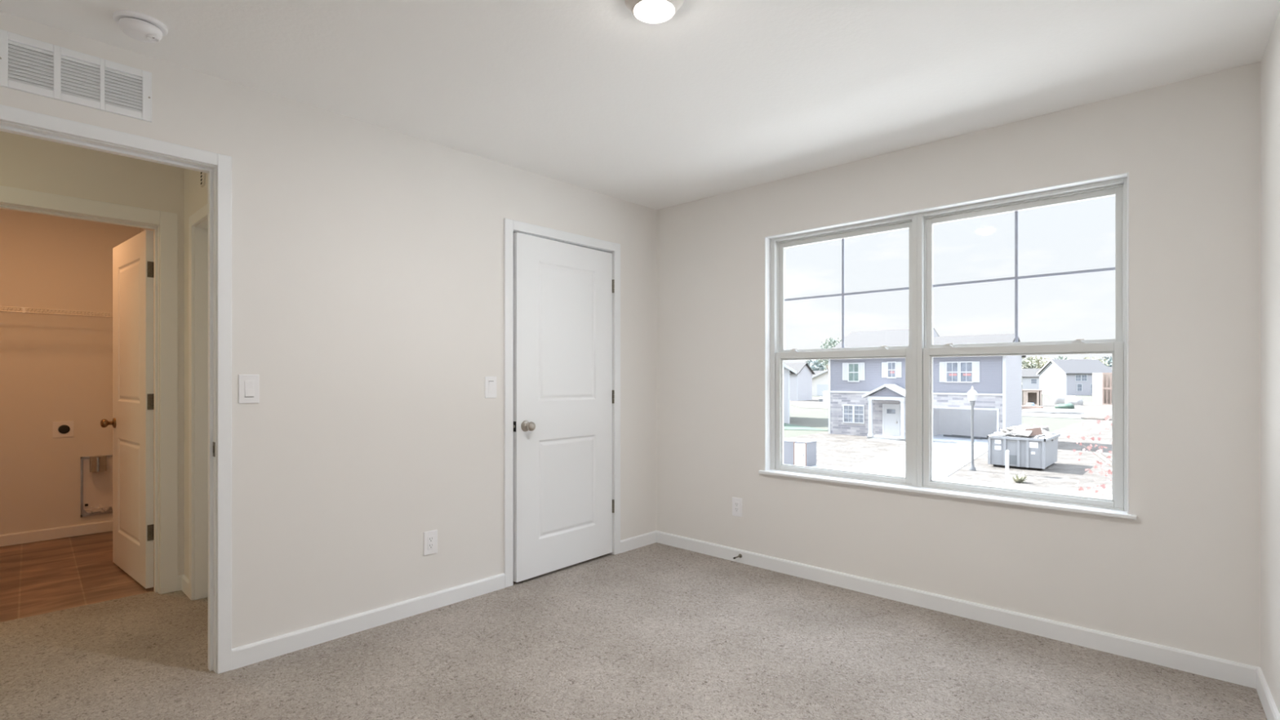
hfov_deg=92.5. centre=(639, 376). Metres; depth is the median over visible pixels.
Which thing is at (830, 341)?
tree
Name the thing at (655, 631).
floor
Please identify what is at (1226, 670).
baseboard
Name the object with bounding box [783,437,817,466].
utility box
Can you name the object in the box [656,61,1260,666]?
wall
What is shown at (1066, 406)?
bundle
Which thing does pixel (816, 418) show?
ground
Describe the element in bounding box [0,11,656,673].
wall
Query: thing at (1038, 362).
tree
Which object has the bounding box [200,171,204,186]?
door chime
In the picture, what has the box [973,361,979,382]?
shutter
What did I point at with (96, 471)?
dryer vent box
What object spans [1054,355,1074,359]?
tree
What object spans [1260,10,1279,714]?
wall
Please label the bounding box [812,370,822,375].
house
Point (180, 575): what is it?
baseboard
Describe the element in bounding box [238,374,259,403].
light switch
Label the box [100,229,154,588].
door
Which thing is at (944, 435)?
plank
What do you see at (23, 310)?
wire shelf
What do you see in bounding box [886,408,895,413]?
light
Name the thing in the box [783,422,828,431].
ground
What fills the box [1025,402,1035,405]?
bundle
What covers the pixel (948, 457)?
driveway
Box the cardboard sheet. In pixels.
[1025,426,1042,435]
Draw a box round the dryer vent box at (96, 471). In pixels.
[80,454,112,516]
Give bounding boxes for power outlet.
[423,529,437,555]
[732,497,742,516]
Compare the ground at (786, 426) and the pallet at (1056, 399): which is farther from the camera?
the pallet at (1056, 399)
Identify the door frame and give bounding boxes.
[140,227,154,524]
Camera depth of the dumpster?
25.54 m
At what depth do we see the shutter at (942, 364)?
36.44 m
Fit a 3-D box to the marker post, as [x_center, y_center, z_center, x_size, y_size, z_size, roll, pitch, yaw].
[13.031,3.208,21.746,0.120,1.250,0.120,0,0,43]
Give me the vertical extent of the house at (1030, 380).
6.460 m
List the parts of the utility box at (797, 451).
corner post, door, lid, corner post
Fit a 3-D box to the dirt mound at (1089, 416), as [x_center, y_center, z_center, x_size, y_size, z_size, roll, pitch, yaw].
[43.255,3.672,54.498,6.846,0.422,3.041,0,0,43]
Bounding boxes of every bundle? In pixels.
[1022,405,1043,407]
[1022,407,1043,408]
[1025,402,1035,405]
[1054,403,1074,408]
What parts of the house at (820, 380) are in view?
garage door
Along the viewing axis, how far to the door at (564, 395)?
3.81 m
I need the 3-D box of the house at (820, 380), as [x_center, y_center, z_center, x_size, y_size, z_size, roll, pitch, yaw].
[40.392,0.983,124.971,14.200,6.100,8.500,0,0,43]
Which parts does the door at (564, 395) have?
latch plate, knob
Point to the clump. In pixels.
(1020, 478)
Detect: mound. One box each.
[1022,408,1084,413]
[1080,414,1111,420]
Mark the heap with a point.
(1019, 431)
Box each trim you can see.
[0,120,216,673]
[0,185,177,594]
[188,203,208,600]
[503,217,620,587]
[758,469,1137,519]
[764,172,1128,514]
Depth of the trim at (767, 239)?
3.57 m
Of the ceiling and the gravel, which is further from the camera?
the gravel
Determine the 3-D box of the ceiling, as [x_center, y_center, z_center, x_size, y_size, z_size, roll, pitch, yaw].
[-1.607,-1.287,2.406,7.280,0.120,5.770,0,0,43]
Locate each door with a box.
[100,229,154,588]
[513,231,614,582]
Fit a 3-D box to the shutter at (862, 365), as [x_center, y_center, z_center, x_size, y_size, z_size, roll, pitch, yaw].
[14.417,-0.347,39.771,0.340,1.160,0.065,0,0,43]
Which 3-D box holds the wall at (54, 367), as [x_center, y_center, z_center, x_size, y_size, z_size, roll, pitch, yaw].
[-4.257,-0.007,4.813,0.120,2.440,5.500,0,0,43]
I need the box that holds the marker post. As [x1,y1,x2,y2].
[1004,449,1009,484]
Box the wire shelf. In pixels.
[0,306,112,317]
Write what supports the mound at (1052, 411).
on the dirt
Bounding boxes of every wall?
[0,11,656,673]
[0,130,183,575]
[0,208,140,534]
[183,168,208,599]
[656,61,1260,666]
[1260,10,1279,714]
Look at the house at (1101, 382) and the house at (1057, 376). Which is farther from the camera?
the house at (1057, 376)
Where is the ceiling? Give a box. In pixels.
[0,0,1279,209]
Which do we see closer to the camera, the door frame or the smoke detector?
the smoke detector
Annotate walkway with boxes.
[867,438,905,444]
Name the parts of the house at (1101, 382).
stud frame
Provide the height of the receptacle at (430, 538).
0.069 m
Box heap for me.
[989,424,1056,440]
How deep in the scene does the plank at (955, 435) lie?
37.73 m
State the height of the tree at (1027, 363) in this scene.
11.335 m
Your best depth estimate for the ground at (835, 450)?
28.83 m
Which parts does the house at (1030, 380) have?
pane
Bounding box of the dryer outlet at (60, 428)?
[53,421,73,437]
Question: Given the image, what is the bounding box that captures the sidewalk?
[810,463,1111,499]
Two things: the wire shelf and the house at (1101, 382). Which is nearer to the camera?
the wire shelf
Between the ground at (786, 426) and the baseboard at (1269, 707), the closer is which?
the baseboard at (1269, 707)
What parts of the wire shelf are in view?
rail, rail, rail, rail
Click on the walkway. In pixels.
(872, 439)
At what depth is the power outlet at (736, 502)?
4.02 m
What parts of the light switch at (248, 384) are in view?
switch frame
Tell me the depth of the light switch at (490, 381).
3.46 m
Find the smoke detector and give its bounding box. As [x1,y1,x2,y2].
[112,9,168,43]
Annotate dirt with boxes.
[789,397,1111,409]
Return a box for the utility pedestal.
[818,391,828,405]
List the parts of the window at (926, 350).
sash, sash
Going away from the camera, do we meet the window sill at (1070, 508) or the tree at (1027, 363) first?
the window sill at (1070, 508)
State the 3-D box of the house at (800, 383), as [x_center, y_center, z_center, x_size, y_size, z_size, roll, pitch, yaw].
[25.180,0.903,101.237,5.170,6.460,5.800,0,0,43]
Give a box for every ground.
[783,394,1092,438]
[783,418,1111,494]
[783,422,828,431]
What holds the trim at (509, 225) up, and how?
attached to the wall at (367, 259)
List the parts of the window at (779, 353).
sash, sash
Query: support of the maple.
on the ground at (816, 418)
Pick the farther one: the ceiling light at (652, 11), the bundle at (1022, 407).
the bundle at (1022, 407)
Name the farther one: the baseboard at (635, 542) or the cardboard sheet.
the cardboard sheet
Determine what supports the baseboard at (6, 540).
attached to the wall at (54, 367)
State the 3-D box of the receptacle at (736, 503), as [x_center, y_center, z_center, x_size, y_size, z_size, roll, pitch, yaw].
[0.635,0.855,4.021,0.035,0.069,0.002,0,0,43]
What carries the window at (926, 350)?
in the wall at (1184, 574)
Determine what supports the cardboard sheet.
on the heap
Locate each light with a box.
[624,0,683,23]
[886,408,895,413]
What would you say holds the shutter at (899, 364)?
hanging from the house at (867, 396)
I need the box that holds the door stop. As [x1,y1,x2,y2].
[733,553,742,559]
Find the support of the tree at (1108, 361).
on the ground at (816, 418)
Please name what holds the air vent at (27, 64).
in the wall at (367, 259)
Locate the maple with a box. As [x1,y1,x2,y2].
[1066,415,1111,498]
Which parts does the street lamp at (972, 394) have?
lantern glass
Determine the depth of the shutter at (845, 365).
40.52 m
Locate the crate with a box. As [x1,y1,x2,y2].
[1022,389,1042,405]
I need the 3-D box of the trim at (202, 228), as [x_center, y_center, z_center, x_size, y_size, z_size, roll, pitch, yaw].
[-2.106,0.170,3.107,0.879,2.087,0.130,0,0,43]
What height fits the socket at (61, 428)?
0.066 m
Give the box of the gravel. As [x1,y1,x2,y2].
[1022,408,1111,418]
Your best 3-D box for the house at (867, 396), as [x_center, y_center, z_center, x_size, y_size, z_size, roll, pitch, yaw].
[18.827,0.388,40.236,10.820,7.290,9.950,0,0,43]
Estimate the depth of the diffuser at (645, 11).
1.99 m
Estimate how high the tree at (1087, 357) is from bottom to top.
9.912 m
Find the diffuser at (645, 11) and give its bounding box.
[634,0,673,22]
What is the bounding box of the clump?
[1010,471,1030,482]
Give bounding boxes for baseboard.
[0,520,112,546]
[177,574,183,591]
[181,574,188,597]
[231,573,505,670]
[620,530,656,553]
[655,530,1261,688]
[1256,668,1279,719]
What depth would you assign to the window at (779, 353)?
3.65 m
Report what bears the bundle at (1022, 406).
on the bundle at (1022, 407)
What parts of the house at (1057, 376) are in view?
pane, pane, pane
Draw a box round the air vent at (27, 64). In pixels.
[0,29,151,122]
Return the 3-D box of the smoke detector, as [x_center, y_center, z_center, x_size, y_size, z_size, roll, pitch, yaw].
[-1.730,-1.200,2.124,0.148,0.054,0.148,0,0,43]
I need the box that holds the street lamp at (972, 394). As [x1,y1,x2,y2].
[966,386,978,471]
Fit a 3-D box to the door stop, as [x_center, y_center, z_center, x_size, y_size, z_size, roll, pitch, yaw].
[0.628,1.167,3.966,0.026,0.026,0.076,0,0,43]
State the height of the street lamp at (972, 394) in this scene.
3.450 m
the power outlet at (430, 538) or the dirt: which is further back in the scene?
the dirt
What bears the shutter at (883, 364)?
hanging from the house at (867, 396)
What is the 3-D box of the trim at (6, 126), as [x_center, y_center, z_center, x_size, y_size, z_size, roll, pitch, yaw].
[-2.055,0.176,2.242,0.115,2.074,0.829,0,0,43]
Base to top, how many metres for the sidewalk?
0.120 m
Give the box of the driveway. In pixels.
[849,440,987,478]
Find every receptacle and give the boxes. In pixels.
[427,535,434,550]
[734,501,738,512]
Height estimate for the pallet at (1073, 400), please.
1.131 m
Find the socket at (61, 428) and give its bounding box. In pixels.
[57,425,70,433]
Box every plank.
[943,434,982,439]
[955,435,987,439]
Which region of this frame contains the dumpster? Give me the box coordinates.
[986,431,1060,470]
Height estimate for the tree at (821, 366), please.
8.901 m
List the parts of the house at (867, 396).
pane, pane, pane, door, pane, door frame, pane, garage frame, pane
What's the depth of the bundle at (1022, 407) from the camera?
70.41 m
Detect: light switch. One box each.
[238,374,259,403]
[484,376,496,398]
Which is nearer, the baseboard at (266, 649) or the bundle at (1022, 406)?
the baseboard at (266, 649)
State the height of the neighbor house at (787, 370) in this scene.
7.920 m
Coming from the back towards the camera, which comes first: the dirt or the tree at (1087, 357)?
the tree at (1087, 357)
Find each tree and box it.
[805,359,826,370]
[817,337,841,372]
[1022,356,1037,368]
[1024,355,1050,368]
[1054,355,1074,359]
[1084,356,1109,365]
[1100,355,1111,366]
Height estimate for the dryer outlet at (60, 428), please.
0.120 m
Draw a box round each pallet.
[1052,394,1066,404]
[1064,396,1083,404]
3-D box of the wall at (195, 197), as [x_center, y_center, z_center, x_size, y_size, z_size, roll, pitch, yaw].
[-2.127,-0.007,3.137,1.205,2.440,0.115,0,0,43]
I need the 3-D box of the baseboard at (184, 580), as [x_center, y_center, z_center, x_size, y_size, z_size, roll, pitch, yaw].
[-2.535,1.171,3.427,0.184,0.083,0.014,0,0,43]
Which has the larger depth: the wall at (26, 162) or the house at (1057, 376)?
the house at (1057, 376)
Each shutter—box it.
[842,362,848,380]
[859,362,865,380]
[881,362,886,377]
[896,361,902,377]
[939,361,945,382]
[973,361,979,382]
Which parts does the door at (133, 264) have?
knob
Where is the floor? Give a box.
[0,531,1266,719]
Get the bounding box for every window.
[770,213,916,486]
[916,177,1127,511]
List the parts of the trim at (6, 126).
strike plate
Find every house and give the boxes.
[783,363,796,423]
[784,362,814,400]
[812,369,828,395]
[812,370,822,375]
[828,327,1026,444]
[1022,368,1041,389]
[1036,359,1111,395]
[1092,373,1111,404]

